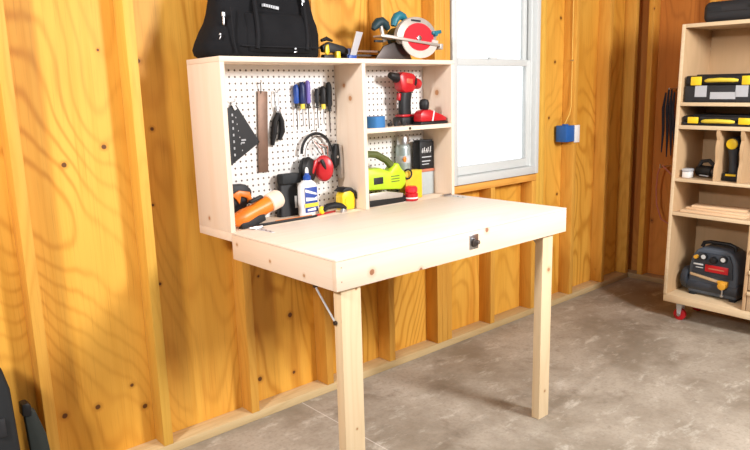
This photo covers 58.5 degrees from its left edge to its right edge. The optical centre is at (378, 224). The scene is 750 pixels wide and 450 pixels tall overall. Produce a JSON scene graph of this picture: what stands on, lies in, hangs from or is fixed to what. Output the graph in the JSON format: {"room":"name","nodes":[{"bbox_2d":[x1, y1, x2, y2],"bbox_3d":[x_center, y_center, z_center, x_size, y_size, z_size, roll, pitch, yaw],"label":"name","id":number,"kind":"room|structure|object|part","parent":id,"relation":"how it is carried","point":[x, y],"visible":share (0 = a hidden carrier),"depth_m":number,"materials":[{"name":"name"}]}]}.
{"room":"garage","nodes":[
{"label":"garage","id":0,"kind":"room"},
{"bbox_2d":[0,0,624,449],"bbox_3d":[-0.663,-0.494,2.750,6.730,2.750,0.016,-11,14,-40],"label":"wall","id":1,"kind":"structure","parent":0,"point":[64,53],"depth_m":2.61,"materials":[{"name":"orange wood"}]},
{"bbox_2d":[0,0,59,449],"bbox_3d":[-1.218,-0.371,2.202,0.038,2.670,0.088,-11,14,-40],"label":"wall stud","id":2,"kind":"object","parent":1,"relation":"attached to","point":[9,124],"depth_m":2.26,"materials":[{"name":"wood"}]},
{"bbox_2d":[113,0,172,445],"bbox_3d":[-0.905,-0.432,2.473,0.038,2.670,0.088,-11,14,-40],"label":"wall stud","id":3,"kind":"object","parent":1,"relation":"attached to","point":[123,9],"depth_m":2.52,"materials":[{"name":"wood"}]},
{"bbox_2d":[230,241,259,412],"bbox_3d":[-0.604,-0.491,2.733,0.038,2.670,0.088,-11,14,-40],"label":"trim","id":4,"kind":"structure","parent":1,"relation":"attached to","point":[242,285],"depth_m":2.90,"materials":[{"name":"wood"}]},
{"bbox_2d":[186,56,454,241],"bbox_3d":[-0.176,-0.370,2.902,1.220,0.668,0.258,-11,14,-40],"label":"upper cabinet","id":5,"kind":"object","parent":1,"relation":"attached to","point":[361,88],"visible":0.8,"depth_m":2.82,"materials":[{"name":"brown wood"}]},
{"bbox_3d":[-0.627,-0.289,2.514,0.019,0.617,0.254,-11,14,-40],"label":"panel","id":6,"kind":"part","parent":5,"relation":"part of","materials":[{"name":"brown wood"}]},
{"bbox_2d":[227,100,258,164],"bbox_3d":[-0.529,-0.370,2.650,0.143,0.257,0.033,-11,14,-40],"label":"square","id":7,"kind":"object","parent":5,"relation":"hanging from","point":[242,139],"visible":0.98,"depth_m":2.64,"materials":[{"name":"black plastic"}]},
{"bbox_2d":[192,0,319,57],"bbox_3d":[-0.458,-0.806,2.567,0.520,0.328,0.238,-11,14,-40],"label":"tool bag","id":8,"kind":"object","parent":5,"relation":"on","point":[258,28],"visible":0.95,"depth_m":2.48,"materials":[{"name":"black fabric"}]},
{"bbox_2d":[234,190,284,228],"bbox_3d":[-0.468,-0.057,2.607,0.076,0.138,0.236,8,15,42],"label":"flashlight","id":9,"kind":"object","parent":5,"relation":"on","point":[254,214],"visible":0.91,"depth_m":2.59,"materials":[{"name":"orange plastic"}]},
{"bbox_2d":[257,80,267,171],"bbox_3d":[-0.465,-0.397,2.708,0.064,0.369,0.025,-11,14,-40],"label":"steel rule","id":10,"kind":"object","parent":5,"relation":"hanging from","point":[262,97],"visible":1,"depth_m":2.71,"materials":[{"name":"metal"}]},
{"bbox_2d":[270,90,284,145],"bbox_3d":[-0.414,-0.440,2.741,0.070,0.226,0.033,-11,14,-40],"label":"pliers","id":11,"kind":"object","parent":5,"relation":"hanging from","point":[278,116],"visible":1,"depth_m":2.74,"materials":[{"name":"black plastic"}]},
{"bbox_3d":[-0.421,-0.394,2.744,0.051,0.135,0.026,-11,14,-40],"label":"handle","id":12,"kind":"part","parent":11,"relation":"part of","materials":[{"name":"black plastic"}]},
{"bbox_3d":[-0.401,-0.406,2.760,0.035,0.116,0.026,-11,14,-40],"label":"handle","id":13,"kind":"part","parent":11,"relation":"part of","materials":[{"name":"black plastic"}]},
{"bbox_2d":[257,215,316,225],"bbox_3d":[-0.357,-0.018,2.673,0.279,0.009,0.012,-11,14,-39],"label":"pencil","id":14,"kind":"object","parent":5,"relation":"on","point":[310,216],"visible":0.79,"depth_m":2.66,"materials":[{"name":"black wood"}]},
{"bbox_2d":[277,172,300,217],"bbox_3d":[-0.375,-0.126,2.795,0.108,0.176,0.046,-11,14,-40],"label":"flashlight","id":15,"kind":"object","parent":5,"relation":"on","point":[287,182],"visible":0.76,"depth_m":2.78,"materials":[{"name":"black plastic"}]},
{"bbox_2d":[293,84,298,129],"bbox_3d":[-0.342,-0.492,2.798,0.024,0.186,0.031,-11,14,-40],"label":"screwdriver","id":16,"kind":"object","parent":5,"relation":"attached to","point":[295,87],"visible":1,"depth_m":2.78,"materials":[{"name":"blue plastic"}]},
{"bbox_3d":[-0.341,-0.543,2.785,0.024,0.080,0.024,-11,14,-40],"label":"handle","id":17,"kind":"part","parent":16,"relation":"part of","materials":[{"name":"blue plastic"}]},
{"bbox_2d":[298,82,305,125],"bbox_3d":[-0.319,-0.507,2.814,0.030,0.183,0.034,-11,14,-40],"label":"screwdriver","id":18,"kind":"object","parent":5,"relation":"attached to","point":[301,86],"visible":0.98,"depth_m":2.79,"materials":[{"name":"blue plastic"}]},
{"bbox_3d":[-0.319,-0.551,2.804,0.030,0.092,0.030,-11,14,-40],"label":"handle","id":19,"kind":"part","parent":18,"relation":"part of","materials":[{"name":"blue plastic"}]},
{"bbox_2d":[305,80,310,128],"bbox_3d":[-0.297,-0.508,2.835,0.024,0.202,0.031,-11,14,-40],"label":"screwdriver","id":20,"kind":"object","parent":5,"relation":"attached to","point":[307,83],"visible":0.98,"depth_m":2.82,"materials":[{"name":"plastic"}]},
{"bbox_3d":[-0.296,-0.559,2.823,0.024,0.098,0.024,-11,14,-40],"label":"handle","id":21,"kind":"part","parent":20,"relation":"part of","materials":[{"name":"plastic"}]},
{"bbox_2d":[298,167,318,215],"bbox_3d":[-0.292,-0.140,2.786,0.088,0.201,0.050,-11,14,-40],"label":"glue bottle","id":22,"kind":"object","parent":5,"relation":"on","point":[308,203],"visible":0.98,"depth_m":2.77,"materials":[{"name":"white plastic"}]},
{"bbox_2d":[299,128,333,181],"bbox_3d":[-0.264,-0.299,2.866,0.192,0.232,0.082,-11,14,-40],"label":"ear muffs","id":23,"kind":"object","parent":5,"relation":"hanging from","point":[322,167],"visible":0.9,"depth_m":2.86,"materials":[{"name":"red plastic"}]},
{"bbox_2d":[299,157,317,180],"bbox_3d":[-0.300,-0.233,2.840,0.086,0.114,0.064,-11,14,-40],"label":"ear cup","id":24,"kind":"object","parent":23,"relation":"on","point":[312,165],"depth_m":2.82,"materials":[{"name":"black plastic"}]},
{"bbox_2d":[316,155,333,181],"bbox_3d":[-0.232,-0.242,2.879,0.085,0.114,0.029,-4,11,-12],"label":"ear cup","id":25,"kind":"object","parent":23,"relation":"on","point":[324,165],"depth_m":2.87,"materials":[{"name":"red plastic"}]},
{"bbox_2d":[314,89,319,127],"bbox_3d":[-0.262,-0.499,2.870,0.020,0.168,0.029,-11,14,-40],"label":"screwdriver","id":26,"kind":"object","parent":5,"relation":"attached to","point":[316,92],"visible":1,"depth_m":2.85,"materials":[{"name":"grey plastic"}]},
{"bbox_3d":[-0.261,-0.549,2.857,0.020,0.064,0.020,-11,14,-40],"label":"handle","id":27,"kind":"part","parent":26,"relation":"part of","materials":[{"name":"grey plastic"}]},
{"bbox_2d":[319,86,325,123],"bbox_3d":[-0.237,-0.517,2.886,0.028,0.160,0.033,-11,14,-40],"label":"screwdriver","id":28,"kind":"object","parent":5,"relation":"attached to","point":[322,88],"visible":1,"depth_m":2.87,"materials":[{"name":"black plastic"}]},
{"bbox_3d":[-0.237,-0.557,2.877,0.028,0.078,0.028,-11,14,-40],"label":"handle","id":29,"kind":"part","parent":28,"relation":"part of","materials":[{"name":"black plastic"}]},
{"bbox_2d":[316,210,335,215],"bbox_3d":[-0.226,-0.048,2.811,0.007,0.008,0.140,7,14,37],"label":"pencil","id":30,"kind":"object","parent":5,"relation":"on","point":[333,210],"visible":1,"depth_m":2.82,"materials":[{"name":"wood"}]},
{"bbox_2d":[326,82,331,132],"bbox_3d":[-0.213,-0.510,2.909,0.028,0.216,0.033,-11,14,-40],"label":"screwdriver","id":31,"kind":"object","parent":5,"relation":"attached to","point":[328,84],"visible":0.98,"depth_m":2.89,"materials":[{"name":"plastic"}]},
{"bbox_3d":[-0.213,-0.563,2.897,0.028,0.106,0.028,-11,14,-40],"label":"handle","id":32,"kind":"part","parent":31,"relation":"part of","materials":[{"name":"plastic"}]},
{"bbox_2d":[319,202,347,214],"bbox_3d":[-0.188,-0.072,2.820,0.134,0.050,0.030,-8,13,-31],"label":"clamp","id":33,"kind":"object","parent":5,"relation":"on","point":[322,210],"visible":1,"depth_m":2.80,"materials":[{"name":"black plastic"}]},
{"bbox_3d":[-0.183,-0.077,2.821,0.121,0.042,0.027,-10,13,-36],"label":"arm","id":34,"kind":"part","parent":33,"relation":"part of","materials":[{"name":"black plastic"}]},
{"bbox_2d":[320,36,348,57],"bbox_3d":[-0.180,-0.739,2.800,0.138,0.094,0.034,-11,14,-40],"label":"clamp","id":35,"kind":"object","parent":5,"relation":"on","point":[336,50],"visible":0.84,"depth_m":2.78,"materials":[{"name":"black plastic"}]},
{"bbox_3d":[-0.213,-0.769,2.773,0.060,0.024,0.018,-11,14,-40],"label":"handle","id":36,"kind":"part","parent":35,"relation":"part of","materials":[{"name":"black plastic"}]},
{"bbox_2d":[331,143,343,178],"bbox_3d":[-0.186,-0.283,2.961,0.051,0.157,0.049,-11,14,-40],"label":"clamp","id":37,"kind":"object","parent":5,"relation":"hanging from","point":[337,154],"visible":0.95,"depth_m":2.94,"materials":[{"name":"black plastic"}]},
{"bbox_2d":[334,186,356,209],"bbox_3d":[-0.142,-0.117,2.919,0.084,0.098,0.060,-11,14,-40],"label":"tape measure","id":38,"kind":"object","parent":5,"relation":"on","point":[346,196],"visible":0.94,"depth_m":2.90,"materials":[{"name":"yellow plastic"}]},
{"bbox_2d":[347,31,362,57],"bbox_3d":[-0.097,-0.756,2.821,0.086,0.114,0.014,-11,14,-40],"label":"framing square","id":39,"kind":"object","parent":5,"relation":"on","point":[357,37],"visible":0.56,"depth_m":2.82,"materials":[{"name":"metal"}]},
{"bbox_2d":[341,48,378,57],"bbox_3d":[-0.016,-0.761,3.004,0.415,0.050,0.046,-11,14,-40],"label":"clamp","id":40,"kind":"object","parent":5,"relation":"on","point":[349,49],"visible":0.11,"depth_m":2.95,"materials":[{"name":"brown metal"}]},
{"bbox_3d":[-0.025,-0.761,3.014,0.415,0.008,0.006,-11,14,-40],"label":"rail","id":41,"kind":"part","parent":40,"relation":"part of","materials":[{"name":"metal"}]},
{"bbox_3d":[-0.007,-0.774,2.990,0.415,0.008,0.006,-11,14,-40],"label":"rail","id":42,"kind":"part","parent":40,"relation":"part of","materials":[{"name":"brown metal"}]},
{"bbox_2d":[367,116,384,127],"bbox_3d":[-0.019,-0.454,2.952,0.100,0.049,0.100,-11,14,-40],"label":"tape","id":43,"kind":"object","parent":5,"relation":"on","point":[372,121],"visible":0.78,"depth_m":2.91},
{"bbox_2d":[368,151,412,206],"bbox_3d":[0.032,-0.222,3.047,0.300,0.245,0.096,-11,14,-40],"label":"saw","id":44,"kind":"object","parent":5,"relation":"on","point":[392,177],"visible":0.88,"depth_m":3.01,"materials":[{"name":"plastic"}]},
{"bbox_3d":[-0.005,-0.287,3.007,0.212,0.100,0.036,-11,14,-40],"label":"handle","id":45,"kind":"part","parent":44,"relation":"part of","materials":[{"name":"green rubber"}]},
{"bbox_2d":[387,120,406,126],"bbox_3d":[0.085,-0.459,3.024,0.096,0.024,0.038,-11,14,-40],"label":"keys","id":46,"kind":"object","parent":5,"relation":"on","point":[396,123],"visible":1,"depth_m":3.02,"materials":[{"name":"metal"}]},
{"bbox_2d":[395,136,410,192],"bbox_3d":[0.120,-0.280,3.217,0.072,0.290,0.072,-11,14,-40],"label":"spray can","id":47,"kind":"object","parent":5,"relation":"on","point":[402,149],"visible":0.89,"depth_m":3.18,"materials":[{"name":"silver metal"}]},
{"bbox_2d":[395,155,410,162],"bbox_3d":[0.119,-0.317,3.210,0.072,0.035,0.072,-11,14,-40],"label":"label","id":48,"kind":"object","parent":47,"relation":"attached to","point":[399,158],"depth_m":3.18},
{"bbox_2d":[388,72,421,124],"bbox_3d":[0.123,-0.587,3.115,0.202,0.241,0.068,-11,14,-40],"label":"cordless drill","id":49,"kind":"object","parent":5,"relation":"on","point":[405,83],"visible":0.95,"depth_m":3.09,"materials":[{"name":"red plastic"}]},
{"bbox_2d":[371,11,442,58],"bbox_3d":[0.110,-0.867,3.078,0.401,0.222,0.142,-11,14,-40],"label":"saw","id":50,"kind":"object","parent":5,"relation":"on","point":[413,36],"visible":0.98,"depth_m":3.04,"materials":[{"name":"metal"}]},
{"bbox_3d":[0.011,-0.897,2.993,0.107,0.062,0.042,-11,14,-40],"label":"handle","id":51,"kind":"part","parent":50,"relation":"part of","materials":[{"name":"plastic"}]},
{"bbox_3d":[0.101,-0.869,3.103,0.103,0.103,0.093,-11,14,-40],"label":"motor","id":52,"kind":"part","parent":50,"relation":"part of","materials":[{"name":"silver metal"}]},
{"bbox_3d":[0.097,-0.936,3.043,0.101,0.071,0.040,-11,14,-40],"label":"handle","id":53,"kind":"part","parent":50,"relation":"part of","materials":[{"name":"teal plastic"}]},
{"bbox_3d":[0.132,-0.834,3.068,0.390,0.057,0.090,-11,14,-40],"label":"plate","id":54,"kind":"part","parent":50,"relation":"part of","materials":[{"name":"metal"}]},
{"bbox_3d":[0.188,-0.855,3.077,0.188,0.140,0.004,-11,14,-40],"label":"blade","id":55,"kind":"part","parent":50,"relation":"part of","materials":[{"name":"red paint"}]},
{"bbox_3d":[0.264,-0.898,3.148,0.060,0.034,0.045,-11,14,-40],"label":"depth knob","id":56,"kind":"part","parent":50,"relation":"part of","materials":[{"name":"teal plastic"}]},
{"bbox_2d":[367,123,450,133],"bbox_3d":[0.089,-0.447,3.084,0.527,0.019,0.188,-11,14,-40],"label":"shelf","id":57,"kind":"object","parent":5,"relation":"attached to","point":[445,127],"depth_m":3.07,"materials":[{"name":"beige wood"}]},
{"bbox_2d":[400,169,421,197],"bbox_3d":[0.155,-0.194,3.180,0.110,0.132,0.046,-11,14,-40],"label":"box","id":58,"kind":"object","parent":5,"relation":"on","point":[416,179],"visible":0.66,"depth_m":3.17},
{"bbox_2d":[405,185,417,200],"bbox_3d":[0.154,-0.148,3.108,0.063,0.070,0.063,-11,14,-40],"label":"jar","id":59,"kind":"object","parent":5,"relation":"on","point":[411,194],"visible":0.99,"depth_m":3.08,"materials":[{"name":"plastic"}]},
{"bbox_2d":[422,168,433,194],"bbox_3d":[0.224,-0.216,3.304,0.100,0.126,0.056,-11,14,-40],"label":"tin","id":60,"kind":"object","parent":5,"relation":"on","point":[427,174],"visible":0.44,"depth_m":3.29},
{"bbox_2d":[413,139,433,168],"bbox_3d":[0.221,-0.347,3.280,0.096,0.140,0.053,-11,14,-40],"label":"tin","id":61,"kind":"object","parent":60,"relation":"on","point":[423,150],"visible":0.98,"depth_m":3.25,"materials":[{"name":"metal"}]},
{"bbox_3d":[0.219,-0.412,3.267,0.088,0.008,0.044,-11,14,-40],"label":"lid","id":62,"kind":"part","parent":61,"relation":"part of","materials":[{"name":"grey plastic"}]},
{"bbox_2d":[413,99,447,124],"bbox_3d":[0.243,-0.532,3.139,0.182,0.117,0.058,-11,14,-40],"label":"sander","id":63,"kind":"object","parent":5,"relation":"on","point":[424,116],"visible":1,"depth_m":3.10,"materials":[{"name":"red plastic"}]},
{"bbox_3d":[0.213,-0.560,3.107,0.048,0.048,0.048,-11,14,-40],"label":"knob","id":64,"kind":"part","parent":63,"relation":"part of","materials":[{"name":"black plastic"}]},
{"bbox_3d":[0.273,-0.465,3.290,0.019,0.617,0.254,-11,14,-40],"label":"panel","id":65,"kind":"part","parent":5,"relation":"part of","materials":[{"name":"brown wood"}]},
{"bbox_2d":[309,0,333,384],"bbox_3d":[-0.293,-0.551,3.001,0.038,2.670,0.088,-11,14,-40],"label":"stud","id":66,"kind":"structure","parent":1,"relation":"attached to","point":[322,325],"depth_m":3.18,"materials":[{"name":"wood"}]},
{"bbox_2d":[127,269,632,449],"bbox_3d":[-0.580,0.841,2.978,6.659,0.038,0.089,-11,14,-40],"label":"bottom plate","id":67,"kind":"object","parent":1,"relation":"attached to","point":[183,438],"depth_m":3.22,"materials":[{"name":"wood"}]},
{"bbox_2d":[369,0,395,361],"bbox_3d":[0.011,-0.611,3.264,0.038,2.670,0.088,-11,14,-40],"label":"trim","id":68,"kind":"structure","parent":1,"relation":"attached to","point":[377,8],"depth_m":3.43,"materials":[{"name":"wood"}]},
{"bbox_2d":[422,0,442,342],"bbox_3d":[0.280,-0.663,3.495,0.038,2.670,0.088,-11,14,-40],"label":"trim","id":69,"kind":"structure","parent":1,"relation":"attached to","point":[430,9],"depth_m":3.67,"materials":[{"name":"wood"}]},
{"bbox_2d":[439,0,446,341],"bbox_3d":[0.308,-0.668,3.520,0.038,2.670,0.088,-11,14,-40],"label":"trim","id":70,"kind":"structure","parent":1,"relation":"attached to","point":[441,2],"depth_m":3.66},
{"bbox_2d":[445,0,451,339],"bbox_3d":[0.337,-0.674,3.545,0.038,2.670,0.088,-11,14,-40],"label":"trim","id":71,"kind":"structure","parent":1,"relation":"attached to","point":[447,2],"depth_m":3.69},
{"bbox_2d":[479,187,494,323],"bbox_3d":[0.644,0.180,3.963,0.038,0.818,0.088,-11,14,-40],"label":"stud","id":72,"kind":"structure","parent":1,"relation":"attached to","point":[486,260],"depth_m":3.98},
{"bbox_2d":[454,174,535,193],"bbox_3d":[0.654,-0.245,3.901,0.770,0.038,0.088,-11,14,-40],"label":"trim","id":73,"kind":"structure","parent":1,"relation":"attached to","point":[530,177],"depth_m":3.86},
{"bbox_2d":[450,0,540,185],"bbox_3d":[0.642,-0.955,3.775,0.771,1.395,0.104,-11,14,-40],"label":"window","id":74,"kind":"structure","parent":1,"relation":"in","point":[495,44],"depth_m":3.83,"materials":[{"name":"white plastic"}]},
{"bbox_3d":[0.615,-1.256,3.739,0.627,0.646,0.004,-11,14,-40],"label":"pane","id":75,"kind":"part","parent":74,"relation":"part of","materials":[{"name":"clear glass"}]},
{"bbox_3d":[0.652,-0.631,3.837,0.619,0.552,0.004,-11,14,-40],"label":"pane","id":76,"kind":"part","parent":74,"relation":"part of","materials":[{"name":"clear glass"}]},
{"bbox_3d":[0.615,-1.256,3.739,0.691,0.710,0.024,-11,14,-40],"label":"sash","id":77,"kind":"part","parent":74,"relation":"part of","materials":[{"name":"white plastic"}]},
{"bbox_3d":[0.652,-0.625,3.838,0.691,0.628,0.026,-11,14,-40],"label":"sash","id":78,"kind":"part","parent":74,"relation":"part of","materials":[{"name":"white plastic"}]},
{"bbox_2d":[519,180,535,308],"bbox_3d":[0.940,0.123,4.219,0.038,0.816,0.088,-11,14,-40],"label":"trim","id":79,"kind":"structure","parent":1,"relation":"attached to","point":[528,189],"depth_m":4.22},
{"bbox_2d":[534,0,542,280],"bbox_3d":[0.944,-0.792,4.068,0.038,2.670,0.088,-11,14,-40],"label":"trim","id":80,"kind":"structure","parent":1,"relation":"attached to","point":[538,173],"depth_m":4.07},
{"bbox_2d":[539,0,546,204],"bbox_3d":[0.973,-0.798,4.093,0.038,2.670,0.088,-11,14,-40],"label":"trim","id":81,"kind":"structure","parent":1,"relation":"attached to","point":[544,1],"depth_m":4.07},
{"bbox_2d":[556,124,579,142],"bbox_3d":[1.226,-0.594,4.333,0.145,0.122,0.086,-11,14,-40],"label":"junction box","id":82,"kind":"object","parent":1,"relation":"attached to","point":[564,132],"visible":1,"depth_m":4.30,"materials":[{"name":"blue plastic"}]},
{"bbox_2d":[564,0,573,123],"bbox_3d":[1.195,-1.389,4.159,0.082,1.528,0.022,-11,14,-40],"label":"power cable","id":83,"kind":"object","parent":1,"relation":"attached to","point":[572,60],"visible":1,"depth_m":4.25,"materials":[{"name":"plastic"}]},
{"bbox_2d":[558,0,580,293],"bbox_3d":[1.239,-0.850,4.323,0.038,2.670,0.088,-11,14,-40],"label":"trim","id":84,"kind":"structure","parent":1,"relation":"attached to","point":[568,149],"depth_m":4.37,"materials":[{"name":"wood"}]},
{"bbox_2d":[590,0,613,281],"bbox_3d":[1.541,-0.908,4.583,0.038,2.670,0.088,-11,14,-40],"label":"trim","id":85,"kind":"structure","parent":1,"relation":"attached to","point":[606,7],"depth_m":4.62,"materials":[{"name":"wood"}]},
{"bbox_2d":[614,0,639,272],"bbox_3d":[1.796,-0.958,4.803,0.038,2.670,0.088,-11,14,-40],"label":"trim","id":86,"kind":"structure","parent":1,"relation":"attached to","point":[631,25],"depth_m":4.84,"materials":[{"name":"wood"}]},
{"bbox_2d":[180,277,749,449],"bbox_3d":[2.271,1.009,2.063,9.800,0.100,5.320,-11,14,-40],"label":"floor","id":87,"kind":"structure","parent":0,"point":[625,373],"depth_m":3.14,"materials":[{"name":"concrete"}]},
{"bbox_2d":[0,368,19,449],"bbox_3d":[-1.313,0.734,2.101,0.320,0.622,0.195,-11,14,-40],"label":"case","id":88,"kind":"object","parent":87,"relation":"on","point":[9,440],"visible":1,"depth_m":2.10,"materials":[{"name":"black plastic"}]},
{"bbox_2d":[19,400,49,449],"bbox_3d":[-1.167,0.794,2.324,0.093,0.411,0.046,-11,14,-40],"label":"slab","id":89,"kind":"object","parent":87,"relation":"on","point":[37,438],"visible":1,"depth_m":2.28,"materials":[{"name":"black plastic"}]},
{"bbox_2d":[232,193,565,449],"bbox_3d":[0.131,0.421,2.724,1.220,0.921,0.672,-11,14,-40],"label":"table","id":90,"kind":"object","parent":87,"relation":"on","point":[340,254],"visible":1,"depth_m":2.38,"materials":[{"name":"beige wood"}]},
{"bbox_3d":[-0.089,0.543,2.169,0.084,0.904,0.038,-11,14,-40],"label":"leg","id":91,"kind":"part","parent":90,"relation":"part of","materials":[{"name":"brown wood"}]},
{"bbox_3d":[0.347,0.061,2.425,0.048,0.054,0.002,-11,14,-40],"label":"latch plate","id":92,"kind":"part","parent":90,"relation":"part of","materials":[{"name":"metal"}]},
{"bbox_3d":[0.697,0.390,2.848,0.076,0.904,0.038,-11,14,-40],"label":"leg","id":93,"kind":"part","parent":90,"relation":"part of","materials":[{"name":"brown wood"}]},
{"bbox_2d":[663,19,749,319],"bbox_3d":[2.139,-0.244,3.749,0.366,1.739,0.845,-11,15,-40],"label":"shelf","id":94,"kind":"object","parent":87,"relation":"on","point":[720,47],"visible":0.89,"depth_m":3.96,"materials":[{"name":"brown wood"}]},
{"bbox_2d":[682,168,693,177],"bbox_3d":[1.823,-0.306,3.946,0.059,0.054,0.049,-11,15,-40],"label":"jar","id":95,"kind":"object","parent":94,"relation":"on","point":[687,172],"visible":1,"depth_m":3.93,"materials":[{"name":"plastic"}]},
{"bbox_3d":[1.866,-0.371,4.040,0.350,1.558,0.018,-11,15,-40],"label":"panel","id":96,"kind":"part","parent":94,"relation":"part of","materials":[{"name":"brown wood"}]},
{"bbox_2d":[695,159,714,176],"bbox_3d":[1.921,-0.332,3.911,0.078,0.108,0.152,-5,11,-17],"label":"power tool","id":97,"kind":"object","parent":94,"relation":"on","point":[700,170],"visible":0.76,"depth_m":3.91,"materials":[{"name":"plastic"}]},
{"bbox_3d":[1.927,-0.356,3.929,0.036,0.068,0.121,-8,13,-29],"label":"handle","id":98,"kind":"part","parent":97,"relation":"part of","materials":[{"name":"grey plastic"}]},
{"bbox_3d":[2.144,-0.039,3.792,0.350,0.018,0.808,-11,15,-40],"label":"shelf","id":99,"kind":"part","parent":94,"relation":"part of","materials":[{"name":"brown wood"}]},
{"bbox_2d":[680,240,745,302],"bbox_3d":[2.006,0.256,4.006,0.214,0.338,0.335,-11,15,-40],"label":"air compressor","id":100,"kind":"object","parent":94,"relation":"on","point":[716,269],"visible":0.99,"depth_m":3.93,"materials":[{"name":"black plastic"}]},
{"bbox_3d":[1.941,0.312,3.982,0.018,0.038,0.171,-11,15,-40],"label":"rail","id":101,"kind":"part","parent":100,"relation":"part of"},
{"bbox_3d":[1.968,0.238,3.940,0.011,0.141,0.234,-11,15,-40],"label":"panel","id":102,"kind":"part","parent":100,"relation":"part of","materials":[{"name":"plastic"}]},
{"bbox_3d":[1.958,0.207,3.915,0.029,0.040,0.040,-11,15,-40],"label":"regulator knob","id":103,"kind":"part","parent":100,"relation":"part of","materials":[{"name":"black plastic"}]},
{"bbox_3d":[2.003,0.369,3.996,0.094,0.093,0.292,-11,15,-40],"label":"tank","id":104,"kind":"part","parent":100,"relation":"part of","materials":[{"name":"plastic"}]},
{"bbox_3d":[1.979,0.262,3.919,0.007,0.043,0.132,-11,15,-40],"label":"red panel","id":105,"kind":"part","parent":100,"relation":"part of","materials":[{"name":"plastic"}]},
{"bbox_3d":[2.010,0.121,3.947,0.023,0.050,0.212,-11,15,-40],"label":"carry handle","id":106,"kind":"part","parent":100,"relation":"part of","materials":[{"name":"black plastic"}]},
{"bbox_3d":[2.004,0.352,3.898,0.045,0.051,0.057,-11,15,-40],"label":"amber knob","id":107,"kind":"part","parent":100,"relation":"part of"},
{"bbox_3d":[2.141,-0.236,3.752,0.350,0.016,0.808,-11,15,-40],"label":"shelf","id":108,"kind":"part","parent":94,"relation":"part of","materials":[{"name":"brown wood"}]},
{"bbox_2d":[680,208,749,218],"bbox_3d":[1.980,-0.075,3.905,0.201,0.012,0.364,-11,15,-40],"label":"board","id":109,"kind":"object","parent":94,"relation":"on","point":[684,209],"visible":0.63,"depth_m":3.85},
{"bbox_2d":[686,205,749,216],"bbox_3d":[1.997,-0.087,3.898,0.177,0.012,0.361,-11,15,-40],"label":"board","id":110,"kind":"object","parent":109,"relation":"on","point":[743,214],"visible":0.64,"depth_m":3.83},
{"bbox_2d":[692,203,749,212],"bbox_3d":[2.001,-0.102,3.906,0.129,0.012,0.308,-11,15,-40],"label":"board","id":111,"kind":"object","parent":110,"relation":"on","point":[697,205],"visible":1,"depth_m":3.88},
{"bbox_2d":[682,113,749,126],"bbox_3d":[1.978,-0.598,3.802,0.288,0.059,0.405,-11,15,-40],"label":"tool case","id":112,"kind":"object","parent":94,"relation":"on","point":[708,119],"visible":1,"depth_m":3.74,"materials":[{"name":"grey plastic"}]},
{"bbox_3d":[1.882,-0.576,3.719,0.031,0.025,0.182,-11,15,-40],"label":"handle","id":113,"kind":"part","parent":112,"relation":"part of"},
{"bbox_2d":[684,73,749,101],"bbox_3d":[1.976,-0.770,3.765,0.288,0.154,0.403,-11,15,-40],"label":"tool case","id":114,"kind":"object","parent":94,"relation":"on","point":[703,87],"visible":1,"depth_m":3.70,"materials":[{"name":"grey plastic"}]},
{"bbox_3d":[1.986,-0.819,3.765,0.259,0.058,0.401,-11,15,-40],"label":"lid","id":115,"kind":"part","parent":114,"relation":"part of","materials":[{"name":"black plastic"}]},
{"bbox_3d":[1.879,-0.795,3.673,0.031,0.025,0.180,-11,15,-40],"label":"handle","id":116,"kind":"part","parent":114,"relation":"part of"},
{"bbox_3d":[2.126,-1.086,3.577,0.350,0.018,0.845,-11,15,-40],"label":"panel","id":117,"kind":"part","parent":94,"relation":"part of","materials":[{"name":"brown wood"}]},
{"bbox_3d":[2.273,-0.326,3.854,0.006,1.622,0.845,-11,15,-40],"label":"panel","id":118,"kind":"part","parent":94,"relation":"part of","materials":[{"name":"brown wood"}]},
{"bbox_2d":[704,0,749,21],"bbox_3d":[2.104,-1.150,3.556,0.224,0.115,0.662,-11,15,-40],"label":"case","id":119,"kind":"object","parent":94,"relation":"on","point":[727,10],"visible":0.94,"depth_m":3.63,"materials":[{"name":"grey plastic"}]},
{"bbox_3d":[2.133,-0.663,3.664,0.350,0.018,0.808,-11,15,-40],"label":"shelf","id":120,"kind":"part","parent":94,"relation":"part of","materials":[{"name":"brown wood"}]},
{"bbox_2d":[722,136,740,181],"bbox_3d":[2.023,-0.376,3.781,0.150,0.248,0.087,-11,15,-40],"label":"drill","id":121,"kind":"object","parent":94,"relation":"on","point":[733,144],"visible":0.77,"depth_m":3.74,"materials":[{"name":"black plastic"}]},
{"bbox_3d":[2.282,0.427,3.701,0.298,0.112,0.354,-11,15,-40],"label":"drawer","id":122,"kind":"part","parent":94,"relation":"part of","materials":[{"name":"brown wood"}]},
{"bbox_2d":[628,0,725,275],"bbox_3d":[3.605,-0.653,2.957,0.020,2.750,5.289,-11,14,-40],"label":"wall","id":123,"kind":"structure","parent":0,"point":[673,13],"depth_m":4.81,"materials":[{"name":"orange wood"}]},
{"bbox_2d":[628,270,663,283],"bbox_3d":[3.598,0.685,3.183,0.089,0.038,5.099,-11,14,-40],"label":"trim","id":124,"kind":"structure","parent":123,"relation":"attached to","point":[650,277],"depth_m":4.93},
{"bbox_2d":[637,0,660,274],"bbox_3d":[1.931,-0.951,4.745,0.088,2.670,0.038,-11,14,-40],"label":"trim","id":125,"kind":"structure","parent":123,"relation":"attached to","point":[655,5],"depth_m":4.78,"materials":[{"name":"wood"}]},
{"bbox_2d":[655,164,671,223],"bbox_3d":[2.027,-0.211,4.703,0.135,0.438,0.205,-2,11,-3],"label":"hose","id":126,"kind":"object","parent":123,"relation":"hanging from","point":[660,166],"visible":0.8,"depth_m":4.72,"materials":[{"name":"rubber"}]},
{"bbox_2d":[661,88,677,156],"bbox_3d":[2.038,-0.707,4.621,0.142,0.471,0.102,-6,12,-21],"label":"straps","id":127,"kind":"object","parent":123,"relation":"hanging from","point":[668,112],"visible":0.92,"depth_m":4.59,"materials":[{"name":"fabric"}]}
]}

